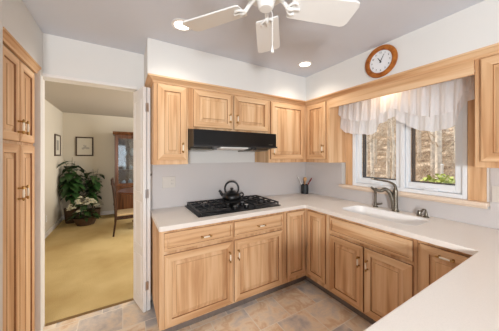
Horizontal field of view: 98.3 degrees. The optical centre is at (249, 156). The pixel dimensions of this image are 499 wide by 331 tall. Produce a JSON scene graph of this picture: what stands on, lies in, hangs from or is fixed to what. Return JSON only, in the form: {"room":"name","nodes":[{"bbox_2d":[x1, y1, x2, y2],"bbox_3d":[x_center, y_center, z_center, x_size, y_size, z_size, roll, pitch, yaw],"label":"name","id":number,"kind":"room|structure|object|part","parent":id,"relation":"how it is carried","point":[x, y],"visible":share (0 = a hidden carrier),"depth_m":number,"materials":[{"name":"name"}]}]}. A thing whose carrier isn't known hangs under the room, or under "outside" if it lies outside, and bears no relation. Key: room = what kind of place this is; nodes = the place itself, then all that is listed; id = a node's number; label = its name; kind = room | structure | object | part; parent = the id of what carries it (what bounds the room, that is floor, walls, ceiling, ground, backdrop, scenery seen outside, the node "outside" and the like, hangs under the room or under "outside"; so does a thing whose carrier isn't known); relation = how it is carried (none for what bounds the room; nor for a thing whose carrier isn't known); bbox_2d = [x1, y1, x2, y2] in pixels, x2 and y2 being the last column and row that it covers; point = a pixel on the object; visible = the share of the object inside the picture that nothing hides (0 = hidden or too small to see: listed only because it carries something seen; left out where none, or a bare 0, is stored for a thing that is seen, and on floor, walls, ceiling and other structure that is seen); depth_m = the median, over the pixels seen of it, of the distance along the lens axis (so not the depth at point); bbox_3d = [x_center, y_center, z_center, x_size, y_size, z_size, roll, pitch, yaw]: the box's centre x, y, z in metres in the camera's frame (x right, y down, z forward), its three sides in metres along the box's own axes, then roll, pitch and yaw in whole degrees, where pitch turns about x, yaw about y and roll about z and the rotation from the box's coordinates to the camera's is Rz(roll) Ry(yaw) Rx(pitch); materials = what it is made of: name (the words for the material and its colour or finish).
{"room":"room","nodes":[
{"label":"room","id":0,"kind":"room"},
{"bbox_2d":[0,0,42,330],"bbox_3d":[-1.803,0.221,1.232,0.738,2.453,0.790,0,0,-30],"label":"wall","id":1,"kind":"structure","parent":0,"point":[15,17],"depth_m":1.56,"materials":[{"name":"white paint"}]},
{"bbox_2d":[3,27,40,72],"bbox_3d":[-1.512,-0.679,1.434,0.042,0.052,0.625,0,0,-30],"label":"trim","id":2,"kind":"structure","parent":1,"relation":"attached to","point":[9,41],"depth_m":1.38,"materials":[{"name":"brown wood"}]},
{"bbox_2d":[45,100,62,232],"bbox_3d":[-3.320,0.221,3.200,0.115,2.453,3.919,0,0,-30],"label":"wall","id":3,"kind":"structure","parent":0,"point":[53,115],"depth_m":4.22,"materials":[{"name":"paint"}]},
{"bbox_2d":[45,216,62,237],"bbox_3d":[-3.264,1.397,3.235,0.014,0.091,3.885,0,0,-30],"label":"baseboard","id":4,"kind":"structure","parent":3,"relation":"attached to","point":[57,223],"depth_m":4.22,"materials":[{"name":"white"}]},
{"bbox_2d":[54,134,60,155],"bbox_3d":[-4.009,-0.231,4.511,0.022,0.445,0.440,0,0,-30],"label":"framed picture","id":5,"kind":"object","parent":3,"relation":"attached to","point":[57,138],"visible":1,"depth_m":4.49,"materials":[{"name":"brown wood"}]},
{"bbox_2d":[63,112,132,215],"bbox_3d":[-2.317,0.221,6.119,4.800,2.453,0.100,0,0,-30],"label":"wall","id":6,"kind":"structure","parent":0,"point":[101,128],"depth_m":5.25,"materials":[{"name":"paint"}]},
{"bbox_2d":[75,137,92,155],"bbox_3d":[-3.907,-0.233,5.114,0.340,0.450,0.022,0,0,-30],"label":"framed picture","id":7,"kind":"object","parent":6,"relation":"attached to","point":[83,145],"visible":1,"depth_m":5.10,"materials":[{"name":"brown wood"}]},
{"bbox_2d":[63,210,113,219],"bbox_3d":[-2.285,1.397,6.071,4.574,0.091,0.014,0,0,-30],"label":"baseboard","id":8,"kind":"structure","parent":6,"relation":"attached to","point":[111,211],"depth_m":5.32,"materials":[{"name":"white wood"}]},
{"bbox_2d":[43,33,300,300],"bbox_3d":[-1.176,0.221,2.122,4.920,2.453,0.110,0,0,-30],"label":"wall","id":9,"kind":"structure","parent":0,"point":[62,56],"depth_m":1.96,"materials":[{"name":"white paint"}]},
{"bbox_2d":[42,73,136,326],"bbox_3d":[-1.396,0.387,1.985,0.798,2.120,0.147,0,0,-30],"label":"trim","id":10,"kind":"structure","parent":9,"relation":"attached to","point":[43,74],"depth_m":1.85,"materials":[{"name":"white wood"}]},
{"bbox_2d":[45,298,133,325],"bbox_3d":[-1.414,1.444,2.042,0.770,0.006,0.030,0,0,-30],"label":"trim","id":11,"kind":"structure","parent":9,"relation":"attached to","point":[131,299],"depth_m":1.99,"materials":[{"name":"brown wood"}]},
{"bbox_2d":[133,86,151,312],"bbox_3d":[-1.037,0.396,2.100,0.276,2.074,0.097,0,0,45],"label":"door","id":12,"kind":"structure","parent":9,"relation":"in","point":[141,97],"depth_m":2.01,"materials":[{"name":"white wood"}]},
{"bbox_3d":[-1.071,-0.343,2.069,0.182,0.380,0.004,0,0,45],"label":"panel moulding","id":13,"kind":"part","parent":12,"relation":"part of","materials":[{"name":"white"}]},
{"bbox_3d":[-1.071,0.137,2.069,0.182,0.420,0.004,0,0,45],"label":"panel moulding","id":14,"kind":"part","parent":12,"relation":"part of","materials":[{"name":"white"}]},
{"bbox_3d":[-1.071,0.637,2.069,0.182,0.420,0.004,0,0,45],"label":"panel moulding","id":15,"kind":"part","parent":12,"relation":"part of","materials":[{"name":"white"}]},
{"bbox_3d":[-1.071,1.127,2.069,0.182,0.400,0.004,0,0,45],"label":"panel moulding","id":16,"kind":"part","parent":12,"relation":"part of","materials":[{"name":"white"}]},
{"bbox_3d":[-1.059,0.396,2.081,0.272,2.074,0.029,0,0,45],"label":"door panel","id":17,"kind":"part","parent":12,"relation":"part of","materials":[{"name":"white wood"}]},
{"bbox_3d":[-1.034,0.396,2.106,0.272,2.074,0.029,0,0,45],"label":"door panel","id":18,"kind":"part","parent":12,"relation":"part of","materials":[{"name":"white wood"}]},
{"bbox_2d":[150,82,187,164],"bbox_3d":[-0.774,-0.314,2.073,0.300,0.778,0.359,0,0,-30],"label":"upper cabinet","id":19,"kind":"object","parent":9,"relation":"attached to","point":[168,103],"visible":0.86,"depth_m":1.95,"materials":[{"name":"brown wood"}]},
{"bbox_2d":[188,88,267,133],"bbox_3d":[-0.243,-0.482,2.385,0.928,0.442,0.359,0,0,-30],"label":"upper cabinet","id":20,"kind":"object","parent":9,"relation":"attached to","point":[208,110],"visible":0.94,"depth_m":2.22,"materials":[{"name":"brown wood"}]},
{"bbox_3d":[-0.358,-0.461,2.161,0.410,0.360,0.020,0,0,-30],"label":"door","id":21,"kind":"part","parent":20,"relation":"part of","materials":[{"name":"brown wood"}]},
{"bbox_3d":[0.025,-0.461,2.386,0.440,0.360,0.020,0,0,-30],"label":"door","id":22,"kind":"part","parent":20,"relation":"part of","materials":[{"name":"brown wood"}]},
{"bbox_2d":[188,129,276,151],"bbox_3d":[-0.213,-0.151,2.321,0.914,0.196,0.482,0,0,-30],"label":"range hood","id":23,"kind":"object","parent":9,"relation":"attached to","point":[202,140],"visible":0.94,"depth_m":2.09,"materials":[{"name":"black metal"}]},
{"bbox_2d":[255,100,305,162],"bbox_3d":[0.545,-0.314,2.847,0.895,0.778,0.359,0,0,-30],"label":"upper cabinet","id":24,"kind":"object","parent":9,"relation":"attached to","point":[287,121],"visible":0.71,"depth_m":2.63,"materials":[{"name":"brown wood"}]},
{"bbox_3d":[0.470,-0.303,2.647,0.520,0.676,0.020,0,0,-30],"label":"door","id":25,"kind":"part","parent":24,"relation":"part of","materials":[{"name":"brown wood"}]},
{"bbox_2d":[43,214,371,330],"bbox_3d":[-0.480,1.470,1.805,5.800,0.054,9.200,0,0,-30],"label":"floor","id":26,"kind":"structure","parent":0,"point":[87,268],"depth_m":2.17,"materials":[{"name":"beige carpet"}]},
{"bbox_2d":[3,45,34,330],"bbox_3d":[-1.773,0.398,1.281,0.660,2.098,0.620,0,0,-30],"label":"pantry cabinet","id":27,"kind":"object","parent":26,"relation":"on","point":[18,79],"visible":0.98,"depth_m":1.39,"materials":[{"name":"brown wood"}]},
{"bbox_3d":[-1.453,0.654,1.300,0.020,1.465,0.270,0,0,-30],"label":"door","id":28,"kind":"part","parent":27,"relation":"part of","materials":[{"name":"brown wood"}]},
{"bbox_3d":[-1.453,-0.368,1.300,0.020,0.540,0.270,0,0,-30],"label":"door","id":29,"kind":"part","parent":27,"relation":"part of","materials":[{"name":"brown wood"}]},
{"bbox_3d":[-1.483,0.242,1.405,0.034,0.097,0.015,0,0,-30],"label":"handle","id":30,"kind":"part","parent":27,"relation":"part of","materials":[{"name":"gold metal"}]},
{"bbox_3d":[-1.483,-0.193,1.405,0.034,0.097,0.015,0,0,-30],"label":"handle","id":31,"kind":"part","parent":27,"relation":"part of","materials":[{"name":"gold metal"}]},
{"bbox_3d":[-1.520,0.242,1.468,0.034,0.097,0.015,0,0,-30],"label":"handle","id":32,"kind":"part","parent":27,"relation":"part of","materials":[{"name":"gold metal"}]},
{"bbox_3d":[-1.595,-0.368,1.542,0.020,0.540,0.269,0,0,-30],"label":"door","id":33,"kind":"part","parent":27,"relation":"part of","materials":[{"name":"brown wood"}]},
{"bbox_3d":[-1.520,-0.193,1.468,0.034,0.097,0.015,0,0,-30],"label":"handle","id":34,"kind":"part","parent":27,"relation":"part of","materials":[{"name":"gold metal"}]},
{"bbox_3d":[-1.595,0.654,1.542,0.020,1.465,0.269,0,0,-30],"label":"door","id":35,"kind":"part","parent":27,"relation":"part of","materials":[{"name":"brown wood"}]},
{"bbox_2d":[57,161,88,223],"bbox_3d":[-3.833,0.732,4.757,0.556,1.420,0.654,0,0,-30],"label":"potted plant","id":36,"kind":"object","parent":26,"relation":"on","point":[71,188],"visible":0.94,"depth_m":4.63,"materials":[{"name":"green plant"}]},
{"bbox_2d":[63,206,79,223],"bbox_3d":[-3.886,1.287,4.723,0.291,0.310,0.291,0,0,-30],"label":"basket","id":37,"kind":"object","parent":36,"relation":"on","point":[68,213],"depth_m":4.61,"materials":[{"name":"brown wicker"}]},
{"bbox_2d":[66,196,102,225],"bbox_3d":[-3.497,1.138,4.586,0.623,0.608,0.639,0,0,35],"label":"flower basket","id":38,"kind":"object","parent":26,"relation":"on","point":[88,218],"visible":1,"depth_m":4.49,"materials":[{"name":"brown wicker"}]},
{"bbox_2d":[81,170,104,217],"bbox_3d":[-3.656,0.867,4.947,0.562,1.150,0.505,0,0,-30],"label":"potted plant","id":39,"kind":"object","parent":26,"relation":"on","point":[92,184],"visible":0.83,"depth_m":4.94,"materials":[{"name":"green plant"}]},
{"bbox_2d":[87,207,100,217],"bbox_3d":[-3.609,1.327,5.001,0.270,0.230,0.270,0,0,-30],"label":"basket","id":40,"kind":"object","parent":39,"relation":"on","point":[97,209],"depth_m":4.99,"materials":[{"name":"brown wicker"}]},
{"bbox_2d":[110,178,132,236],"bbox_3d":[-2.361,0.929,4.157,0.522,1.029,0.448,0,0,-30],"label":"dining chair","id":41,"kind":"object","parent":26,"relation":"on","point":[120,214],"visible":0.85,"depth_m":3.93,"materials":[{"name":"brown wood"}]},
{"bbox_3d":[-2.440,0.929,3.876,0.101,1.029,0.040,0,0,-30],"label":"leg","id":42,"kind":"part","parent":41,"relation":"part of","materials":[{"name":"brown wood"}]},
{"bbox_3d":[-2.328,1.123,4.176,0.425,0.059,0.420,0,0,-30],"label":"seat frame","id":43,"kind":"part","parent":41,"relation":"part of","materials":[{"name":"brown wood"}]},
{"bbox_2d":[117,208,132,215],"bbox_3d":[-2.319,1.072,4.181,0.425,0.040,0.416,0,0,-30],"label":"seat cushion","id":44,"kind":"object","parent":41,"relation":"on","point":[122,212],"depth_m":4.04,"materials":[{"name":"beige fabric"}]},
{"bbox_2d":[113,131,132,209],"bbox_3d":[-2.774,0.429,5.500,1.185,2.025,0.445,0,0,-30],"label":"china cabinet","id":45,"kind":"object","parent":26,"relation":"on","point":[123,140],"visible":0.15,"depth_m":5.21,"materials":[{"name":"brown wood"}]},
{"bbox_3d":[-2.774,-0.548,5.500,1.185,0.070,0.445,0,0,-30],"label":"cornice","id":46,"kind":"part","parent":45,"relation":"part of","materials":[{"name":"brown wood"}]},
{"bbox_3d":[-2.920,0.110,5.196,0.545,1.195,0.019,0,0,-30],"label":"glass door","id":47,"kind":"part","parent":45,"relation":"part of","materials":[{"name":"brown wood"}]},
{"bbox_3d":[-2.910,1.057,5.178,0.525,0.540,0.022,0,0,-30],"label":"door","id":48,"kind":"part","parent":45,"relation":"part of","materials":[{"name":"brown wood"}]},
{"bbox_2d":[118,187,132,221],"bbox_3d":[-2.211,1.065,4.616,1.040,0.735,1.040,0,0,-30],"label":"dining table","id":49,"kind":"object","parent":26,"relation":"on","point":[129,191],"visible":0.06,"depth_m":4.27,"materials":[{"name":"brown wood"}]},
{"bbox_2d":[151,212,283,330],"bbox_3d":[-0.299,1.010,2.192,1.220,0.873,0.632,0,0,-30],"label":"base cabinet","id":50,"kind":"object","parent":26,"relation":"on","point":[202,272],"visible":0.94,"depth_m":1.88,"materials":[{"name":"brown wood"}]},
{"bbox_3d":[-0.406,0.669,1.814,0.584,0.140,0.020,0,0,-30],"label":"drawer","id":51,"kind":"part","parent":50,"relation":"part of","materials":[{"name":"brown wood"}]},
{"bbox_3d":[-0.406,1.048,1.814,0.584,0.562,0.020,0,0,-30],"label":"door","id":52,"kind":"part","parent":50,"relation":"part of","materials":[{"name":"brown wood"}]},
{"bbox_3d":[0.103,0.669,2.113,0.562,0.140,0.020,0,0,-30],"label":"drawer","id":53,"kind":"part","parent":50,"relation":"part of","materials":[{"name":"brown wood"}]},
{"bbox_3d":[0.103,1.048,2.113,0.562,0.562,0.020,0,0,-30],"label":"door","id":54,"kind":"part","parent":50,"relation":"part of","materials":[{"name":"brown wood"}]},
{"bbox_2d":[279,208,333,297],"bbox_3d":[0.681,1.010,2.614,0.893,0.873,0.895,0,0,-30],"label":"base cabinet","id":55,"kind":"object","parent":26,"relation":"on","point":[306,231],"visible":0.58,"depth_m":2.31,"materials":[{"name":"brown wood"}]},
{"bbox_3d":[0.508,0.948,2.351,0.256,0.698,0.020,0,0,-30],"label":"door","id":56,"kind":"part","parent":55,"relation":"part of","materials":[{"name":"brown wood"}]},
{"bbox_3d":[0.708,0.948,2.290,0.020,0.698,0.237,0,0,-30],"label":"door","id":57,"kind":"part","parent":55,"relation":"part of","materials":[{"name":"brown wood"}]},
{"bbox_2d":[150,193,498,330],"bbox_3d":[0.593,0.552,1.550,2.126,0.038,2.644,0,0,-30],"label":"countertop","id":58,"kind":"structure","parent":55,"relation":"on","point":[466,298],"depth_m":1.11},
{"bbox_2d":[185,195,280,217],"bbox_3d":[-0.176,0.508,2.309,0.905,0.050,0.490,0,0,-30],"label":"cooktop","id":59,"kind":"object","parent":58,"relation":"in","point":[215,207],"visible":0.9,"depth_m":2.21,"materials":[{"name":"black metal"}]},
{"bbox_2d":[218,181,243,200],"bbox_3d":[-0.201,0.376,2.398,0.220,0.211,0.212,0,0,-43],"label":"kettle","id":60,"kind":"object","parent":59,"relation":"on","point":[231,195],"visible":1,"depth_m":2.36,"materials":[{"name":"black metal"}]},
{"bbox_3d":[-0.198,0.345,2.400,0.172,0.149,0.021,0,0,0],"label":"hoop handle","id":61,"kind":"part","parent":60,"relation":"part of","materials":[{"name":"black metal"}]},
{"bbox_2d":[301,184,308,193],"bbox_3d":[0.791,0.466,3.087,0.104,0.133,0.104,0,0,-30],"label":"utensil crock","id":62,"kind":"object","parent":58,"relation":"on","point":[304,188],"visible":0.97,"depth_m":3.04,"materials":[{"name":"black ceramic"}]},
{"bbox_2d":[370,186,382,206],"bbox_3d":[1.333,0.425,2.252,0.072,0.214,0.113,0,0,-30],"label":"sprayer","id":63,"kind":"object","parent":58,"relation":"on","point":[371,187],"visible":0.93,"depth_m":2.27,"materials":[{"name":"grey metal"}]},
{"bbox_2d":[371,178,398,211],"bbox_3d":[1.326,0.379,2.138,0.254,0.305,0.133,0,0,44],"label":"faucet","id":64,"kind":"object","parent":58,"relation":"on","point":[393,196],"visible":1,"depth_m":2.10,"materials":[{"name":"grey metal"}]},
{"bbox_3d":[1.337,0.415,2.129,0.193,0.218,0.047,0,0,12],"label":"spout","id":65,"kind":"part","parent":64,"relation":"part of","materials":[{"name":"grey metal"}]},
{"bbox_3d":[1.356,0.276,2.179,0.030,0.099,0.241,0,0,-38],"label":"lever","id":66,"kind":"part","parent":64,"relation":"part of","materials":[{"name":"grey metal"}]},
{"bbox_2d":[341,205,429,225],"bbox_3d":[1.223,0.599,2.005,0.355,0.133,0.675,0,0,-30],"label":"sink","id":67,"kind":"object","parent":58,"relation":"in","point":[396,217],"visible":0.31,"depth_m":2.10,"materials":[{"name":"white ceramic"}]},
{"bbox_2d":[420,209,428,217],"bbox_3d":[1.525,0.494,1.875,0.086,0.076,0.044,0,0,-30],"label":"soap dispenser","id":68,"kind":"object","parent":58,"relation":"on","point":[422,210],"visible":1,"depth_m":1.88,"materials":[{"name":"grey metal"}]},
{"bbox_2d":[329,215,417,323],"bbox_3d":[1.211,1.010,1.969,0.632,0.873,0.750,0,0,-30],"label":"base cabinet","id":69,"kind":"object","parent":26,"relation":"on","point":[373,271],"visible":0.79,"depth_m":1.78,"materials":[{"name":"brown wood"}]},
{"bbox_3d":[0.884,1.052,1.990,0.020,0.554,0.344,0,0,-30],"label":"door","id":70,"kind":"part","parent":69,"relation":"part of","materials":[{"name":"brown wood"}]},
{"bbox_3d":[0.977,0.673,1.833,0.020,0.148,0.708,0,0,-30],"label":"false drawer","id":71,"kind":"part","parent":69,"relation":"part of","materials":[{"name":"brown wood"}]},
{"bbox_3d":[1.067,1.052,1.679,0.020,0.554,0.352,0,0,-30],"label":"door","id":72,"kind":"part","parent":69,"relation":"part of","materials":[{"name":"brown wood"}]},
{"bbox_2d":[418,240,472,292],"bbox_3d":[1.487,1.010,1.499,0.632,0.873,0.336,0,0,-30],"label":"base cabinet","id":73,"kind":"object","parent":26,"relation":"on","point":[434,261],"visible":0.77,"depth_m":1.42,"materials":[{"name":"brown wood"}]},
{"bbox_3d":[1.226,0.642,1.353,0.034,0.015,0.097,0,0,-30],"label":"handle","id":74,"kind":"part","parent":73,"relation":"part of","materials":[{"name":"gold metal"}]},
{"bbox_2d":[22,0,483,117],"bbox_3d":[-0.462,-1.066,1.874,5.900,0.120,9.300,0,0,-30],"label":"ceiling","id":75,"kind":"structure","parent":0,"point":[126,25],"depth_m":1.74,"materials":[{"name":"paint"}]},
{"bbox_2d":[171,18,190,30],"bbox_3d":[-0.516,-1.001,1.649,0.154,0.008,0.154,0,0,-30],"label":"recessed light","id":76,"kind":"object","parent":75,"relation":"in","point":[176,23],"visible":0.75,"depth_m":1.65,"materials":[{"name":"white"}]},
{"bbox_3d":[-0.516,-1.003,1.649,0.108,0.004,0.108,0,0,-30],"label":"bulb","id":77,"kind":"part","parent":76,"relation":"part of","materials":[{"name":"white glass"}]},
{"bbox_2d":[182,0,359,52],"bbox_3d":[0.091,-0.755,1.022,0.928,0.499,0.893,0,0,-30],"label":"ceiling fan","id":78,"kind":"object","parent":75,"relation":"hanging from","point":[338,13],"visible":1,"depth_m":1.12,"materials":[{"name":"white"}]},
{"bbox_3d":[-0.191,-0.743,1.172,0.347,0.040,0.150,0,0,25],"label":"blade","id":79,"kind":"part","parent":78,"relation":"part of","materials":[{"name":"white wood"}]},
{"bbox_3d":[0.116,-0.743,1.342,0.150,0.040,0.347,0,0,7],"label":"blade","id":80,"kind":"part","parent":78,"relation":"part of","materials":[{"name":"white"}]},
{"bbox_3d":[0.108,-0.631,1.057,0.013,0.177,0.004,0,0,-30],"label":"pull chain","id":81,"kind":"part","parent":78,"relation":"part of","materials":[{"name":"white metal"}]},
{"bbox_3d":[0.372,-0.743,1.103,0.347,0.040,0.150,0,0,-11],"label":"blade","id":82,"kind":"part","parent":78,"relation":"part of","materials":[{"name":"white wood"}]},
{"bbox_2d":[298,61,311,66],"bbox_3d":[0.603,-1.001,2.345,0.154,0.008,0.154,0,0,-30],"label":"recessed light","id":83,"kind":"object","parent":75,"relation":"in","point":[302,63],"visible":1,"depth_m":2.33,"materials":[{"name":"white glass"}]},
{"bbox_3d":[0.603,-1.003,2.345,0.108,0.004,0.108,0,0,-30],"label":"bulb","id":84,"kind":"part","parent":83,"relation":"part of","materials":[{"name":"white glass"}]},
{"bbox_2d":[144,0,498,100],"bbox_3d":[1.208,-0.856,0.460,2.189,0.300,5.169,0,0,-30],"label":"wall","id":85,"kind":"structure","parent":0,"point":[474,27],"depth_m":1.95,"materials":[{"name":"white paint"}]},
{"bbox_2d":[144,43,498,105],"bbox_3d":[0.447,-0.678,1.462,1.881,0.054,2.668,0,0,-30],"label":"trim","id":86,"kind":"structure","parent":85,"relation":"attached to","point":[493,49],"depth_m":1.97,"materials":[{"name":"brown wood"}]},
{"bbox_2d":[365,44,397,77],"bbox_3d":[1.177,-0.853,1.941,0.026,0.284,0.284,0,0,-30],"label":"wall clock","id":87,"kind":"object","parent":85,"relation":"attached to","point":[383,58],"visible":1,"depth_m":1.93,"materials":[{"name":"brown wood"}]},
{"bbox_2d":[329,60,474,107],"bbox_3d":[1.219,-0.602,1.972,0.022,0.097,1.189,0,0,-30],"label":"valance board","id":88,"kind":"object","parent":85,"relation":"attached to","point":[465,69],"visible":1,"depth_m":1.77,"materials":[{"name":"brown wood"}]},
{"bbox_2d":[313,162,498,229],"bbox_3d":[2.217,0.221,1.052,0.150,2.453,5.170,0,0,-30],"label":"wall","id":89,"kind":"structure","parent":0,"point":[343,163],"depth_m":1.71,"materials":[{"name":"white paint"}]},
{"bbox_2d":[150,162,498,228],"bbox_3d":[0.593,0.304,1.560,2.138,0.456,2.650,0,0,-30],"label":"backsplash","id":90,"kind":"structure","parent":89,"relation":"attached to","point":[194,182],"depth_m":2.46,"materials":[{"name":"white tile"}]},
{"bbox_2d":[162,176,174,187],"bbox_3d":[-0.836,0.269,2.240,0.130,0.116,0.009,0,0,-30],"label":"wall outlet","id":91,"kind":"object","parent":90,"relation":"attached to","point":[167,182],"visible":1,"depth_m":2.24,"materials":[{"name":"white plastic"}]},
{"bbox_2d":[492,186,498,202],"bbox_3d":[1.823,0.278,1.546,0.009,0.118,0.120,0,0,-30],"label":"wall outlet","id":92,"kind":"object","parent":90,"relation":"attached to","point":[495,189],"visible":1,"depth_m":1.58,"materials":[{"name":"white plastic"}]},
{"bbox_2d":[306,100,345,162],"bbox_3d":[0.934,-0.314,2.714,0.359,0.778,0.374,0,0,-30],"label":"upper cabinet","id":93,"kind":"object","parent":89,"relation":"attached to","point":[325,139],"visible":0.88,"depth_m":2.58,"materials":[{"name":"brown wood"}]},
{"bbox_3d":[0.816,-0.303,2.649,0.020,0.676,0.298,0,0,-30],"label":"door","id":94,"kind":"part","parent":93,"relation":"part of","materials":[{"name":"brown wood"}]},
{"bbox_2d":[353,101,467,198],"bbox_3d":[1.520,-0.138,2.163,0.148,0.960,0.990,0,0,-30],"label":"window","id":95,"kind":"structure","parent":89,"relation":"in","point":[405,180],"depth_m":2.09,"materials":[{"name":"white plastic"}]},
{"bbox_3d":[1.403,-0.135,2.348,0.053,0.880,0.466,0,0,-30],"label":"sash","id":96,"kind":"part","parent":95,"relation":"part of","materials":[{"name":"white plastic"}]},
{"bbox_3d":[1.448,-0.160,2.382,0.050,0.830,0.384,0,0,-30],"label":"screen frame","id":97,"kind":"part","parent":95,"relation":"part of","materials":[{"name":"grey"}]},
{"bbox_3d":[1.688,-0.160,1.974,0.050,0.830,0.338,0,0,-30],"label":"screen frame","id":98,"kind":"part","parent":95,"relation":"part of","materials":[{"name":"grey"}]},
{"bbox_3d":[1.645,-0.135,1.936,0.053,0.880,0.410,0,0,-30],"label":"sash","id":99,"kind":"part","parent":95,"relation":"part of","materials":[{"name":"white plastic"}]},
{"bbox_2d":[339,184,489,208],"bbox_3d":[1.449,0.369,2.139,0.074,0.054,1.262,0,0,-30],"label":"trim","id":100,"kind":"structure","parent":89,"relation":"attached to","point":[464,202],"depth_m":1.87,"materials":[{"name":"beige wood"}]},
{"bbox_2d":[346,75,486,201],"bbox_3d":[1.483,-0.181,2.132,0.024,1.044,1.181,0,0,-30],"label":"trim","id":101,"kind":"structure","parent":89,"relation":"attached to","point":[477,177],"depth_m":1.68,"materials":[{"name":"brown wood"}]},
{"bbox_2d":[475,54,498,167],"bbox_3d":[1.830,-0.314,1.188,0.359,0.778,0.777,0,0,-30],"label":"upper cabinet","id":102,"kind":"object","parent":89,"relation":"attached to","point":[486,68],"visible":0.82,"depth_m":1.40,"materials":[{"name":"brown wood"}]},
{"bbox_2d":[338,75,474,134],"bbox_3d":[1.371,-0.423,2.067,0.084,0.433,1.176,0,0,-30],"label":"window curtain","id":103,"kind":"object","parent":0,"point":[435,107],"visible":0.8,"depth_m":1.90,"materials":[{"name":"white fabric"}]},
{"label":"outside","id":104,"kind":"structure","parent":0,"visible":0},
{"bbox_2d":[362,118,454,183],"bbox_3d":[19.372,-4.455,17.172,45.000,12.784,70.000,0,0,-30],"label":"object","id":105,"kind":"structure","parent":104,"point":[451,137],"depth_m":12.64,"materials":[{"name":"brown plant"}]},
{"bbox_2d":[362,117,395,178],"bbox_3d":[4.455,-2.439,7.056,2.656,8.330,3.164,0,0,-23],"label":"bare tree","id":106,"kind":"object","parent":105,"relation":"on","point":[392,125],"visible":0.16,"depth_m":7.01,"materials":[{"name":"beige plant"}]},
{"bbox_2d":[362,120,395,176],"bbox_3d":[3.857,-2.546,7.408,2.683,9.092,3.205,0,0,19],"label":"bare tree","id":107,"kind":"object","parent":105,"relation":"on","point":[367,142],"visible":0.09,"depth_m":7.22,"materials":[{"name":"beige plant"}]},
{"bbox_2d":[369,122,389,176],"bbox_3d":[4.581,-2.820,7.845,3.205,9.092,2.683,0,0,38],"label":"bare tree","id":108,"kind":"object","parent":105,"relation":"on","point":[372,167],"visible":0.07,"depth_m":7.79,"materials":[{"name":"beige plant"}]},
{"bbox_2d":[373,126,395,164],"bbox_3d":[7.617,-4.233,12.240,3.528,10.003,2.770,0,0,23],"label":"bare tree","id":109,"kind":"object","parent":105,"relation":"on","point":[375,140],"visible":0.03,"depth_m":12.17,"materials":[{"name":"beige plant"}]},
{"bbox_2d":[376,120,395,177],"bbox_3d":[5.781,-3.111,9.175,3.205,9.092,2.683,0,0,32],"label":"bare tree","id":110,"kind":"object","parent":105,"relation":"on","point":[387,120],"visible":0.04,"depth_m":9.20,"materials":[{"name":"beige plant"}]},
{"bbox_2d":[383,122,394,159],"bbox_3d":[8.801,-3.883,13.121,2.683,9.092,3.205,0,0,-19],"label":"bare tree","id":111,"kind":"object","parent":105,"relation":"on","point":[393,122],"visible":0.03,"depth_m":13.14,"materials":[{"name":"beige plant"}]},
{"bbox_2d":[385,117,395,177],"bbox_3d":[5.664,-2.749,8.361,2.656,8.330,3.164,0,0,-6],"label":"bare tree","id":112,"kind":"object","parent":105,"relation":"on","point":[389,132],"visible":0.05,"depth_m":8.42,"materials":[{"name":"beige plant"}]},
{"bbox_2d":[362,121,454,180],"bbox_3d":[9.755,-1.286,12.978,16.295,6.550,21.459,0,0,26],"label":"undergrowth","id":113,"kind":"object","parent":105,"relation":"on","point":[424,155],"visible":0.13,"depth_m":10.05,"materials":[{"name":"brown plant"}]},
{"bbox_2d":[394,124,424,158],"bbox_3d":[9.803,-4.600,11.699,2.770,10.003,3.528,0,0,-42],"label":"bare tree","id":114,"kind":"object","parent":105,"relation":"on","point":[419,133],"visible":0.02,"depth_m":11.84,"materials":[{"name":"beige plant"}]},
{"bbox_2d":[416,132,443,176],"bbox_3d":[7.524,-3.907,8.671,3.528,10.003,2.770,0,0,-40],"label":"bare tree","id":115,"kind":"object","parent":105,"relation":"on","point":[432,147],"visible":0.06,"depth_m":9.05,"materials":[{"name":"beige plant"}]},
{"bbox_2d":[420,174,454,183],"bbox_3d":[2.864,1.028,3.209,0.951,1.548,0.972,0,0,25],"label":"shrub","id":116,"kind":"object","parent":105,"relation":"on","point":[441,179],"visible":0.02,"depth_m":3.22,"materials":[{"name":"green plant"}]},
{"bbox_2d":[425,130,454,179],"bbox_3d":[6.414,-3.535,6.597,2.770,10.003,3.528,0,0,-36],"label":"bare tree","id":117,"kind":"object","parent":105,"relation":"on","point":[438,134],"visible":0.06,"depth_m":6.79,"materials":[{"name":"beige plant"}]},
{"bbox_2d":[453,125,454,162],"bbox_3d":[9.534,-3.889,9.794,2.683,9.092,3.205,0,0,-15],"label":"bare tree","id":118,"kind":"object","parent":105,"relation":"on","point":[454,125],"visible":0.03,"depth_m":9.86,"materials":[{"name":"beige plant"}]}
]}

